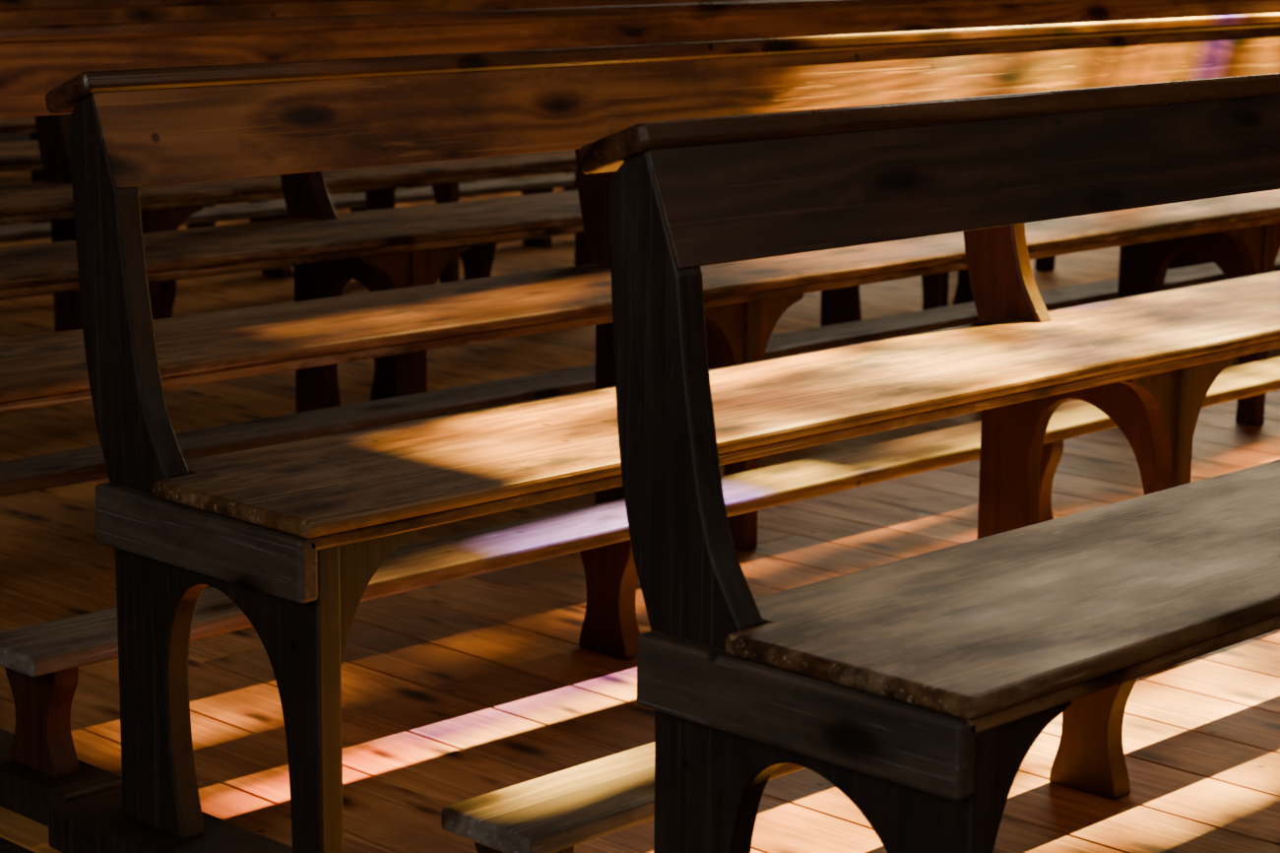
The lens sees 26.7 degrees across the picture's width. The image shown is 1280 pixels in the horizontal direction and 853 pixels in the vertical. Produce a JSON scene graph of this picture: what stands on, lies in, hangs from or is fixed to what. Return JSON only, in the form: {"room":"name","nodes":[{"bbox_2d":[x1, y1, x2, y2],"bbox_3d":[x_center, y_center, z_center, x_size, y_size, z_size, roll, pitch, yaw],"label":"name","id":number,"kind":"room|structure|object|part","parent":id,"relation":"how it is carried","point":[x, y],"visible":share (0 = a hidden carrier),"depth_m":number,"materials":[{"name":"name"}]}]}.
{"room":"house of worship","nodes":[
{"label":"house of worship","id":0,"kind":"room"},
{"bbox_2d":[0,135,29,142],"bbox_3d":[-5.844,-5.416,8.967,0.200,9.600,13.800,11,16,43],"label":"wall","id":1,"kind":"structure","parent":0,"point":[17,138],"depth_m":12.69,"materials":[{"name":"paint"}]},
{"bbox_3d":[-0.650,0.371,4.864,14.500,0.050,13.800,11,16,43],"label":"floor","id":2,"kind":"structure","parent":0,"visible":0},
{"bbox_2d":[0,836,34,852],"bbox_3d":[-1.588,0.420,4.192,13.900,0.100,0.020,11,16,43],"label":"platform riser","id":3,"kind":"object","parent":2,"relation":"on","point":[6,846],"visible":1,"depth_m":3.41,"materials":[{"name":"brown wood"}]},
{"bbox_3d":[1.074,-0.073,6.852,13.900,0.074,7.571,11,16,43],"label":"platform base","id":4,"kind":"object","parent":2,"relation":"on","visible":0},
{"bbox_2d":[0,170,1279,852],"bbox_3d":[1.081,-0.124,6.848,13.898,0.025,7.587,11,16,43],"label":"floor","id":5,"kind":"structure","parent":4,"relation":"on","point":[461,689],"depth_m":4.22,"materials":[{"name":"brown wood"}]},
{"bbox_2d":[0,182,366,212],"bbox_3d":[-1.700,-0.744,9.182,0.364,0.227,7.021,11,16,43],"label":"kneeler","id":6,"kind":"object","parent":5,"relation":"on","point":[361,209],"visible":0.02,"depth_m":9.77,"materials":[{"name":"brown wood"}]},
{"bbox_2d":[0,139,459,283],"bbox_3d":[-0.688,-0.917,8.187,0.533,0.976,7.154,11,16,43],"label":"pew","id":7,"kind":"object","parent":5,"relation":"on","point":[23,156],"visible":0.04,"depth_m":8.03,"materials":[{"name":"brown wood"}]},
{"bbox_3d":[-0.671,-0.908,8.118,0.370,0.021,7.023,11,16,43],"label":"seat","id":8,"kind":"part","parent":7,"relation":"part of","materials":[{"name":"brown wood"}]},
{"bbox_3d":[-0.671,-0.891,8.127,0.362,0.017,7.015,11,16,43],"label":"seat moulding","id":9,"kind":"part","parent":7,"relation":"part of","materials":[{"name":"brown wood"}]},
{"bbox_2d":[29,131,476,223],"bbox_3d":[-2.005,-1.183,9.456,0.533,0.976,7.154,11,16,43],"label":"pew","id":10,"kind":"object","parent":5,"relation":"on","point":[37,175],"visible":0.02,"depth_m":9.56,"materials":[{"name":"brown wood"}]},
{"bbox_2d":[0,172,575,278],"bbox_3d":[-1.042,-0.611,8.547,0.364,0.227,7.021,11,16,43],"label":"kneeler","id":11,"kind":"object","parent":5,"relation":"on","point":[271,210],"visible":0.22,"depth_m":8.47,"materials":[{"name":"brown wood"}]},
{"bbox_2d":[0,232,575,318],"bbox_3d":[-0.383,-0.478,7.913,0.364,0.227,7.021,11,16,43],"label":"kneeler","id":12,"kind":"object","parent":5,"relation":"on","point":[478,260],"visible":0.08,"depth_m":7.69,"materials":[{"name":"brown wood"}]},
{"bbox_2d":[0,116,575,228],"bbox_3d":[-1.346,-1.050,8.821,0.533,0.976,7.154,11,16,43],"label":"pew","id":13,"kind":"object","parent":5,"relation":"on","point":[15,125],"visible":0.02,"depth_m":8.02,"materials":[{"name":"brown wood"}]},
{"bbox_3d":[-1.329,-1.023,8.761,0.362,0.017,7.015,11,16,43],"label":"seat moulding","id":14,"kind":"part","parent":13,"relation":"part of","materials":[{"name":"brown wood"}]},
{"bbox_3d":[-1.329,-1.041,8.752,0.370,0.021,7.023,11,16,43],"label":"seat","id":15,"kind":"part","parent":13,"relation":"part of","materials":[{"name":"brown wood"}]},
{"bbox_2d":[0,114,1055,392],"bbox_3d":[-0.030,-0.785,7.553,0.533,0.976,7.154,11,16,43],"label":"pew","id":16,"kind":"object","parent":5,"relation":"on","point":[164,207],"visible":0.07,"depth_m":6.39,"materials":[{"name":"brown wood"}]},
{"bbox_3d":[-0.013,-0.758,7.493,0.362,0.017,7.015,11,16,43],"label":"seat moulding","id":17,"kind":"part","parent":16,"relation":"part of","materials":[{"name":"brown wood"}]},
{"bbox_3d":[-0.012,-0.776,7.483,0.370,0.021,7.023,11,16,43],"label":"seat","id":18,"kind":"part","parent":16,"relation":"part of","materials":[{"name":"brown wood"}]},
{"bbox_2d":[0,0,1213,412],"bbox_3d":[0.629,-0.652,6.918,0.533,0.976,7.154,11,16,43],"label":"pew","id":19,"kind":"object","parent":5,"relation":"on","point":[383,249],"visible":0.21,"depth_m":5.58,"materials":[{"name":"brown wood"}]},
{"bbox_3d":[0.646,-0.643,6.849,0.370,0.021,7.023,11,16,43],"label":"seat","id":20,"kind":"part","parent":19,"relation":"part of","materials":[{"name":"brown wood"}]},
{"bbox_3d":[0.646,-0.625,6.858,0.362,0.017,7.015,11,16,43],"label":"seat moulding","id":21,"kind":"part","parent":19,"relation":"part of","materials":[{"name":"brown wood"}]},
{"bbox_2d":[0,0,1279,551],"bbox_3d":[1.287,-0.520,6.284,0.533,0.976,7.154,11,16,43],"label":"pew","id":22,"kind":"object","parent":5,"relation":"on","point":[744,300],"visible":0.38,"depth_m":4.87,"materials":[{"name":"brown wood"}]},
{"bbox_3d":[1.304,-0.493,6.224,0.362,0.017,7.015,11,16,43],"label":"seat moulding","id":23,"kind":"part","parent":22,"relation":"part of","materials":[{"name":"brown wood"}]},
{"bbox_3d":[1.304,-0.510,6.215,0.370,0.021,7.023,11,16,43],"label":"seat","id":24,"kind":"part","parent":22,"relation":"part of","materials":[{"name":"brown wood"}]},
{"bbox_2d":[0,356,1279,826],"bbox_3d":[1.592,-0.081,6.010,0.364,0.227,7.021,11,16,43],"label":"kneeler","id":25,"kind":"object","parent":5,"relation":"on","point":[40,768],"visible":0.69,"depth_m":4.10,"materials":[{"name":"brown wood"}]},
{"bbox_2d":[0,251,1279,496],"bbox_3d":[0.933,-0.213,6.644,0.364,0.227,7.021,11,16,43],"label":"kneeler","id":26,"kind":"object","parent":5,"relation":"on","point":[88,464],"visible":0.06,"depth_m":5.20,"materials":[{"name":"brown wood"}]},
{"bbox_2d":[45,12,1279,852],"bbox_3d":[1.945,-0.387,5.650,0.533,0.976,7.154,11,16,43],"label":"pew","id":27,"kind":"object","parent":5,"relation":"on","point":[294,534],"visible":0.9,"depth_m":3.48,"materials":[{"name":"brown wood"}]},
{"bbox_3d":[-0.511,0.133,3.154,0.402,0.074,0.027,11,16,43],"label":"rail","id":28,"kind":"part","parent":27,"relation":"part of","materials":[{"name":"brown wood"}]},
{"bbox_3d":[-0.515,0.067,3.189,0.466,0.899,0.035,11,16,43],"label":"panel","id":29,"kind":"part","parent":27,"relation":"part of","materials":[{"name":"brown wood"}]},
{"bbox_3d":[1.963,-0.378,5.580,0.370,0.021,7.023,11,16,43],"label":"seat","id":30,"kind":"part","parent":27,"relation":"part of","materials":[{"name":"brown wood"}]},
{"bbox_3d":[1.962,-0.360,5.590,0.362,0.017,7.015,11,16,43],"label":"seat moulding","id":31,"kind":"part","parent":27,"relation":"part of","materials":[{"name":"brown wood"}]},
{"bbox_2d":[370,250,1191,400],"bbox_3d":[0.275,-0.346,7.279,0.364,0.227,7.021,11,16,43],"label":"kneeler","id":32,"kind":"object","parent":5,"relation":"on","point":[384,385],"visible":0.17,"depth_m":6.36,"materials":[{"name":"brown wood"}]},
{"bbox_2d":[441,677,1137,852],"bbox_3d":[2.250,0.052,5.376,0.364,0.227,7.021,11,16,43],"label":"kneeler","id":33,"kind":"object","parent":5,"relation":"on","point":[560,810],"visible":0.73,"depth_m":2.96,"materials":[{"name":"brown wood"}]},
{"bbox_2d":[577,72,1279,852],"bbox_3d":[2.604,-0.254,5.015,0.533,0.976,7.154,11,16,43],"label":"pew","id":34,"kind":"object","parent":5,"relation":"on","point":[920,687],"visible":1,"depth_m":2.64,"materials":[{"name":"brown wood"}]},
{"bbox_3d":[0.143,0.199,2.554,0.466,0.899,0.035,11,16,43],"label":"panel","id":35,"kind":"part","parent":34,"relation":"part of","materials":[{"name":"brown wood"}]},
{"bbox_3d":[0.147,0.266,2.520,0.402,0.074,0.027,11,16,43],"label":"rail","id":36,"kind":"part","parent":34,"relation":"part of","materials":[{"name":"brown wood"}]},
{"bbox_3d":[2.621,-0.245,4.946,0.370,0.021,7.023,11,16,43],"label":"seat","id":37,"kind":"part","parent":34,"relation":"part of","materials":[{"name":"brown wood"}]},
{"bbox_3d":[2.621,-0.228,4.955,0.362,0.017,7.015,11,16,43],"label":"seat moulding","id":38,"kind":"part","parent":34,"relation":"part of","materials":[{"name":"brown wood"}]}
]}

